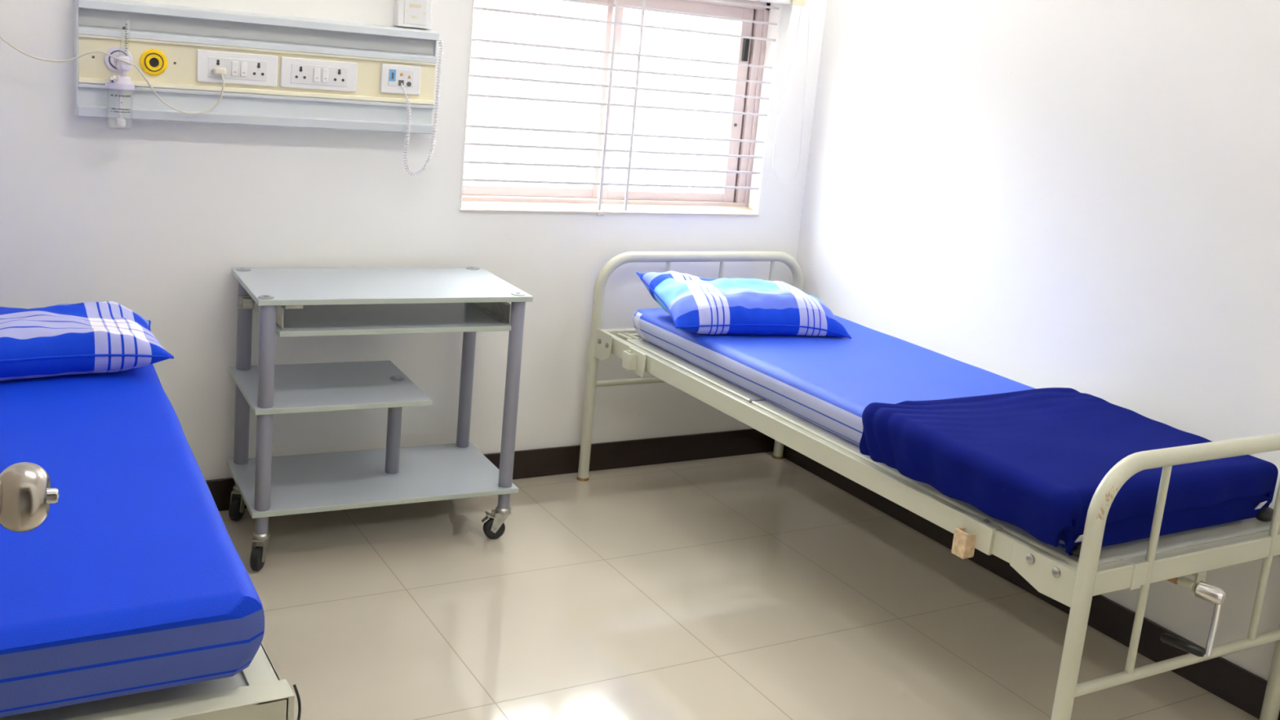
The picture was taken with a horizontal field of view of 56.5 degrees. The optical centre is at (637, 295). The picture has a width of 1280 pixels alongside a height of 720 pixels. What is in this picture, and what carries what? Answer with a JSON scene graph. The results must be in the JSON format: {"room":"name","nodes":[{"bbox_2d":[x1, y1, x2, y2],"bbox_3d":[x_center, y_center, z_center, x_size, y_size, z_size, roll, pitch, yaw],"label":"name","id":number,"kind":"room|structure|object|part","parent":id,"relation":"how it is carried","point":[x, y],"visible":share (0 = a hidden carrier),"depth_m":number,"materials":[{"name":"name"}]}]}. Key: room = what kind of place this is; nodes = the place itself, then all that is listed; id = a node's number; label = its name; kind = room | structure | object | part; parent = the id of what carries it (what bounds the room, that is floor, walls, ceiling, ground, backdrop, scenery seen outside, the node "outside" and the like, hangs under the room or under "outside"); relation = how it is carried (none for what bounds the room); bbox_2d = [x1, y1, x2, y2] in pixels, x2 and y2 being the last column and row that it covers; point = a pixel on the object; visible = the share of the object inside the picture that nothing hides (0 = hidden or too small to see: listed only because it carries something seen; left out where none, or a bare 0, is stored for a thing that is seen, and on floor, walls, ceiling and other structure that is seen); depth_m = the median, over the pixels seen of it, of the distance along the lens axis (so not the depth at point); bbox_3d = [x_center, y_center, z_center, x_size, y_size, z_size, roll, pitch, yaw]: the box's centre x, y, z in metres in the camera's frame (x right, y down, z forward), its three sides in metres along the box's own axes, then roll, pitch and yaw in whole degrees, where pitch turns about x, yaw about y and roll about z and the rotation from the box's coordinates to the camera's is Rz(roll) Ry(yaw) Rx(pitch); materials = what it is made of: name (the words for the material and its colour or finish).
{"room":"hospital room","nodes":[
{"label":"hospital room","id":0,"kind":"room"},
{"bbox_2d":[0,0,826,479],"bbox_3d":[-0.807,-0.798,3.554,3.540,2.900,0.150,-1,13,-30],"label":"wall","id":1,"kind":"structure","parent":0,"point":[153,219],"depth_m":3.56,"materials":[{"name":"paint"}]},
{"bbox_2d":[74,0,439,133],"bbox_3d":[-1.035,-0.628,3.325,0.970,0.306,0.082,-1,13,-30],"label":"panel","id":2,"kind":"object","parent":1,"relation":"attached to","point":[282,70],"visible":0.93,"depth_m":3.28,"materials":[{"name":"painted aluminium"},{"name":"cream plastic"},{"name":"white plastic"}]},
{"bbox_2d":[0,35,226,114],"bbox_3d":[-1.614,-0.903,2.862,1.215,0.872,0.101,0,13,-26],"label":"power cable","id":3,"kind":"object","parent":2,"relation":"attached to","point":[216,71],"visible":1,"depth_m":3.10,"materials":[{"name":"beige plastic"}]},
{"bbox_2d":[104,46,133,73],"bbox_3d":[-1.354,-0.614,3.107,0.069,0.069,0.010,-1,13,-30],"label":"outlet","id":4,"kind":"object","parent":2,"relation":"attached to","point":[110,64],"depth_m":3.10,"materials":[{"name":"grey plastic"}]},
{"bbox_2d":[105,23,134,126],"bbox_3d":[-1.333,-0.575,3.066,0.069,0.288,0.092,-1,13,-30],"label":"flowmeter","id":5,"kind":"object","parent":2,"relation":"attached to","point":[121,82],"visible":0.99,"depth_m":3.05,"materials":[{"name":"plastic"}]},
{"bbox_2d":[105,75,134,126],"bbox_3d":[-1.339,-0.499,3.079,0.069,0.134,0.069,-1,13,-30],"label":"bottle","id":6,"kind":"object","parent":5,"relation":"on","point":[119,82],"depth_m":3.05,"materials":[{"name":"grey"}]},
{"bbox_3d":[-1.310,-0.587,3.051,0.026,0.026,0.019,-1,13,-30],"label":"flow knob","id":7,"kind":"part","parent":5,"relation":"part of","materials":[{"name":"white plastic"}]},
{"bbox_2d":[139,48,167,75],"bbox_3d":[-1.280,-0.616,3.150,0.069,0.069,0.010,-1,13,-30],"label":"outlet","id":8,"kind":"object","parent":2,"relation":"attached to","point":[153,62],"depth_m":3.15,"materials":[{"name":"yellow plastic"}]},
{"bbox_2d":[231,61,238,75],"bbox_3d":[-1.099,-0.618,3.246,0.016,0.040,0.006,-1,13,-30],"label":"rocker switch","id":9,"kind":"object","parent":2,"relation":"attached to","point":[234,64],"depth_m":3.24,"materials":[{"name":"white plastic"}]},
{"bbox_3d":[-1.095,-0.621,3.258,0.213,0.086,0.010,-1,13,-30],"label":"socket plate","id":10,"kind":"part","parent":2,"relation":"part of","materials":[{"name":"white plastic"}]},
{"bbox_2d":[240,62,247,76],"bbox_3d":[-1.079,-0.618,3.258,0.016,0.040,0.006,-1,13,-30],"label":"rocker switch","id":11,"kind":"object","parent":2,"relation":"attached to","point":[243,65],"depth_m":3.26,"materials":[{"name":"white plastic"}]},
{"bbox_2d":[313,67,319,82],"bbox_3d":[-0.906,-0.622,3.359,0.016,0.039,0.006,-1,13,-30],"label":"rocker switch","id":12,"kind":"object","parent":2,"relation":"attached to","point":[316,70],"depth_m":3.36,"materials":[{"name":"white plastic"}]},
{"bbox_3d":[-0.902,-0.624,3.371,0.216,0.084,0.010,-1,13,-30],"label":"socket plate","id":13,"kind":"part","parent":2,"relation":"part of","materials":[{"name":"white plastic"}]},
{"bbox_2d":[321,68,328,82],"bbox_3d":[-0.886,-0.622,3.371,0.016,0.039,0.006,-1,13,-30],"label":"rocker switch","id":14,"kind":"object","parent":2,"relation":"attached to","point":[324,71],"depth_m":3.37,"materials":[{"name":"white plastic"}]},
{"bbox_3d":[-0.696,-0.633,3.490,0.119,0.084,0.010,-1,13,-30],"label":"data plate","id":15,"kind":"part","parent":2,"relation":"part of","materials":[{"name":"white plastic"}]},
{"bbox_2d":[400,39,444,177],"bbox_3d":[-0.641,-0.555,3.533,0.038,0.410,0.135,15,15,40],"label":"coiled cord","id":16,"kind":"object","parent":2,"relation":"hanging from","point":[441,55],"visible":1,"depth_m":3.56,"materials":[{"name":"white plastic"}]},
{"bbox_2d":[394,0,432,29],"bbox_3d":[-0.663,-0.837,3.517,0.104,0.090,0.037,-1,13,-30],"label":"junction box","id":17,"kind":"object","parent":1,"relation":"attached to","point":[407,13],"visible":1,"depth_m":3.50,"materials":[{"name":"white plastic"}]},
{"bbox_3d":[-0.654,-0.833,3.504,0.070,0.072,0.004,-1,13,-30],"label":"plate","id":18,"kind":"part","parent":17,"relation":"part of","materials":[{"name":"white plastic"}]},
{"bbox_2d":[205,428,774,511],"bbox_3d":[-0.894,0.587,3.761,3.300,0.099,0.011,-1,13,-30],"label":"baseboard","id":19,"kind":"structure","parent":1,"relation":"attached to","point":[533,463],"depth_m":4.25,"materials":[{"name":"tile"}]},
{"bbox_2d":[459,0,782,216],"bbox_3d":[-0.060,-0.657,4.016,1.154,0.766,0.143,-1,13,-30],"label":"window","id":20,"kind":"structure","parent":1,"relation":"in","point":[759,21],"depth_m":4.07,"materials":[{"name":"white"}]},
{"bbox_3d":[-0.337,-0.669,3.911,0.534,0.690,0.022,-1,13,-30],"label":"sash","id":21,"kind":"part","parent":20,"relation":"part of","materials":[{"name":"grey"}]},
{"bbox_3d":[-0.092,-0.303,4.086,1.153,0.026,0.136,-1,13,-30],"label":"sill","id":22,"kind":"part","parent":20,"relation":"part of","materials":[{"name":"paint"}]},
{"bbox_3d":[0.135,-0.674,4.155,0.556,0.690,0.022,-1,13,-30],"label":"sash","id":23,"kind":"part","parent":20,"relation":"part of","materials":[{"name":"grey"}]},
{"bbox_2d":[759,0,809,183],"bbox_3d":[0.032,-0.724,3.934,1.351,0.684,0.074,-1,13,-30],"label":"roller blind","id":24,"kind":"object","parent":20,"relation":"attached to","point":[799,2],"visible":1,"depth_m":4.22,"materials":[{"name":"white plastic"}]},
{"bbox_2d":[218,451,1259,719],"bbox_3d":[0.254,1.166,1.817,3.540,0.060,4.970,-1,13,-30],"label":"floor","id":25,"kind":"structure","parent":0,"point":[756,586],"depth_m":3.17,"materials":[{"name":"tile"}]},
{"bbox_2d":[0,642,301,719],"bbox_3d":[-1.342,0.615,2.321,0.874,0.529,1.852,-1,13,-30],"label":"hospital bed","id":26,"kind":"object","parent":25,"relation":"on","point":[257,692],"visible":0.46,"depth_m":1.68,"materials":[{"name":"beige metal"}]},
{"bbox_2d":[0,364,264,717],"bbox_3d":[-1.285,0.303,2.243,0.858,0.118,1.739,-1,13,-30],"label":"mattress","id":27,"kind":"object","parent":26,"relation":"on","point":[135,580],"visible":0.74,"depth_m":1.76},
{"bbox_2d":[0,301,173,381],"bbox_3d":[-1.397,0.093,2.607,0.668,0.128,0.360,-1,13,-30],"label":"pillow","id":28,"kind":"object","parent":27,"relation":"on","point":[105,336],"visible":1,"depth_m":2.58,"materials":[{"name":"fabric"}]},
{"bbox_3d":[-0.881,0.600,1.520,0.864,0.045,0.050,-1,13,-30],"label":"rail","id":29,"kind":"part","parent":26,"relation":"part of","materials":[{"name":"beige metal"}]},
{"bbox_3d":[-0.981,0.401,2.480,0.045,0.049,1.850,-1,13,-30],"label":"rail","id":30,"kind":"part","parent":26,"relation":"part of","materials":[{"name":"beige metal"}]},
{"bbox_2d":[226,266,533,570],"bbox_3d":[-0.761,0.325,3.466,0.765,0.751,0.452,-1,13,-28],"label":"trolley","id":31,"kind":"object","parent":25,"relation":"on","point":[291,302],"visible":1,"depth_m":3.42,"materials":[{"name":"grey laminate"}]},
{"bbox_3d":[-1.160,0.360,3.489,0.041,0.271,0.041,-1,13,-28],"label":"post","id":32,"kind":"part","parent":31,"relation":"part of","materials":[{"name":"grey metal"}]},
{"bbox_3d":[-1.133,0.077,3.432,0.041,0.277,0.041,-1,13,-28],"label":"post","id":33,"kind":"part","parent":31,"relation":"part of","materials":[{"name":"grey metal"}]},
{"bbox_3d":[-0.996,0.440,3.169,0.041,0.271,0.041,-1,13,-28],"label":"post","id":34,"kind":"part","parent":31,"relation":"part of","materials":[{"name":"grey metal"}]},
{"bbox_3d":[-0.970,0.157,3.112,0.041,0.277,0.041,-1,13,-28],"label":"post","id":35,"kind":"part","parent":31,"relation":"part of","materials":[{"name":"grey metal"}]},
{"bbox_2d":[228,360,431,415],"bbox_3d":[-0.884,0.257,3.400,0.478,0.016,0.423,-1,13,-28],"label":"shelf","id":36,"kind":"object","parent":31,"relation":"attached to","point":[370,384],"depth_m":3.36,"materials":[{"name":"grey laminate"}]},
{"bbox_2d":[226,442,518,518],"bbox_3d":[-0.785,0.535,3.522,0.760,0.016,0.423,-1,13,-28],"label":"shelf","id":37,"kind":"object","parent":31,"relation":"attached to","point":[305,483],"depth_m":3.48,"materials":[{"name":"grey metal"}]},
{"bbox_2d":[231,267,533,306],"bbox_3d":[-0.733,-0.031,3.408,0.760,0.016,0.423,-1,13,-28],"label":"shelf","id":38,"kind":"object","parent":31,"relation":"attached to","point":[268,286],"depth_m":3.36,"materials":[{"name":"grey laminate"}]},
{"bbox_2d":[257,302,511,337],"bbox_3d":[-0.719,0.034,3.404,0.673,0.074,0.357,-1,13,-30],"label":"keyboard tray","id":39,"kind":"object","parent":31,"relation":"on","point":[333,319],"depth_m":3.36,"materials":[{"name":"metal"}]},
{"bbox_3d":[-0.722,0.393,3.527,0.041,0.271,0.041,-1,13,-28],"label":"post","id":40,"kind":"part","parent":31,"relation":"part of","materials":[{"name":"grey metal"}]},
{"bbox_3d":[-0.540,0.209,3.781,0.041,0.564,0.041,-1,13,-28],"label":"post","id":41,"kind":"part","parent":31,"relation":"part of","materials":[{"name":"grey metal"}]},
{"bbox_3d":[-0.442,0.654,3.531,0.039,0.039,0.026,1,12,-20],"label":"brake lever","id":42,"kind":"part","parent":31,"relation":"part of","materials":[{"name":"metal"}]},
{"bbox_3d":[-0.368,0.287,3.471,0.041,0.564,0.041,-1,13,-28],"label":"post","id":43,"kind":"part","parent":31,"relation":"part of","materials":[{"name":"grey metal"}]},
{"bbox_2d":[576,251,1279,719],"bbox_3d":[0.708,0.454,3.385,0.884,0.798,2.074,-1,13,-30],"label":"hospital bed","id":44,"kind":"object","parent":25,"relation":"on","point":[1072,580],"visible":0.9,"depth_m":2.63,"materials":[{"name":"beige metal"}]},
{"bbox_3d":[-0.117,0.169,3.955,0.004,0.100,0.108,-1,13,-30],"label":"gusset plate","id":45,"kind":"part","parent":44,"relation":"part of","materials":[{"name":"beige metal"}]},
{"bbox_3d":[0.219,0.138,4.216,0.815,0.060,0.024,-1,13,-30],"label":"rail","id":46,"kind":"part","parent":44,"relation":"part of","materials":[{"name":"beige metal"}]},
{"bbox_2d":[622,346,646,377],"bbox_3d":[-0.015,0.212,3.774,0.037,0.076,0.100,-1,13,-30],"label":"socket","id":47,"kind":"object","parent":44,"relation":"attached to","point":[634,360],"depth_m":3.77,"materials":[{"name":"beige metal"}]},
{"bbox_3d":[0.206,0.235,4.241,0.872,0.798,0.036,-1,13,-30],"label":"headboard","id":48,"kind":"part","parent":44,"relation":"part of","materials":[{"name":"beige metal"}]},
{"bbox_3d":[0.465,0.213,3.820,0.768,0.010,0.670,-1,13,-30],"label":"deck panel","id":49,"kind":"part","parent":44,"relation":"part of","materials":[{"name":"metal"}]},
{"bbox_3d":[0.387,0.365,3.205,0.024,0.078,1.940,-2,13,-32],"label":"rail","id":50,"kind":"part","parent":44,"relation":"part of","materials":[{"name":"beige metal"}]},
{"bbox_2d":[632,307,1273,557],"bbox_3d":[0.735,0.286,3.333,0.736,0.125,1.815,-1,13,-30],"label":"mattress","id":51,"kind":"object","parent":44,"relation":"on","point":[828,383],"visible":0.48,"depth_m":3.39,"materials":[{"name":"blue plastic"}]},
{"bbox_2d":[635,271,851,338],"bbox_3d":[0.332,0.021,3.787,0.598,0.144,0.374,1,12,-21],"label":"pillow","id":52,"kind":"object","parent":51,"relation":"on","point":[696,304],"visible":1,"depth_m":3.67,"materials":[{"name":"fabric"}]},
{"bbox_2d":[859,387,1278,555],"bbox_3d":[1.020,0.392,2.828,0.784,0.158,0.637,-1,13,-30],"label":"blanket","id":53,"kind":"object","parent":51,"relation":"on","point":[1035,461],"visible":0.93,"depth_m":2.67,"materials":[{"name":"blue fabric"}]},
{"bbox_2d":[951,527,976,559],"bbox_3d":[0.719,0.545,2.626,0.032,0.060,0.038,-1,13,-30],"label":"bracket","id":54,"kind":"object","parent":44,"relation":"attached to","point":[964,542],"depth_m":2.61,"materials":[{"name":"beige paint"}]},
{"bbox_3d":[0.924,0.418,3.061,0.748,0.016,1.120,-1,13,-30],"label":"deck panel","id":55,"kind":"part","parent":44,"relation":"part of","materials":[{"name":"metal"}]},
{"bbox_3d":[0.838,0.578,2.468,0.004,0.080,0.170,-1,13,-30],"label":"gusset plate","id":56,"kind":"part","parent":44,"relation":"part of","materials":[{"name":"beige metal"}]},
{"bbox_3d":[1.214,0.679,2.597,0.806,0.760,0.036,-1,13,-30],"label":"footboard","id":57,"kind":"part","parent":44,"relation":"part of","materials":[{"name":"beige metal"}]},
{"bbox_3d":[1.219,0.571,2.585,0.745,0.052,0.030,-1,13,-30],"label":"rail","id":58,"kind":"part","parent":44,"relation":"part of","materials":[{"name":"beige metal"}]},
{"bbox_2d":[1194,580,1226,604],"bbox_3d":[1.230,0.640,2.562,0.062,0.040,0.037,16,15,41],"label":"handle","id":59,"kind":"object","parent":44,"relation":"attached to","point":[1203,590],"depth_m":2.55,"materials":[{"name":"silver metal"}]},
{"bbox_3d":[1.229,0.712,2.545,0.015,0.111,0.054,12,13,29],"label":"crank handle","id":60,"kind":"part","parent":44,"relation":"part of","materials":[{"name":"silver metal"}]},
{"bbox_2d":[792,0,1279,680],"bbox_3d":[1.556,-0.449,2.914,0.120,2.900,3.420,-1,13,-30],"label":"wall","id":61,"kind":"structure","parent":0,"point":[1082,196],"depth_m":3.35,"materials":[{"name":"paint"}]},
{"bbox_2d":[773,440,1279,719],"bbox_3d":[1.345,0.908,3.202,0.011,0.099,3.289,-1,13,-30],"label":"baseboard","id":62,"kind":"structure","parent":61,"relation":"attached to","point":[1229,682],"depth_m":3.26,"materials":[{"name":"tile"}]},
{"bbox_3d":[0.897,-0.058,0.664,3.300,2.900,0.120,-1,13,-30],"label":"wall","id":63,"kind":"structure","parent":0,"visible":0},
{"bbox_2d":[0,462,58,532],"bbox_3d":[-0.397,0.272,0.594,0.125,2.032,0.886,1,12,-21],"label":"door knob","id":64,"kind":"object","parent":63,"relation":"in","point":[26,493],"depth_m":0.93,"materials":[{"name":"metal"}]}
]}

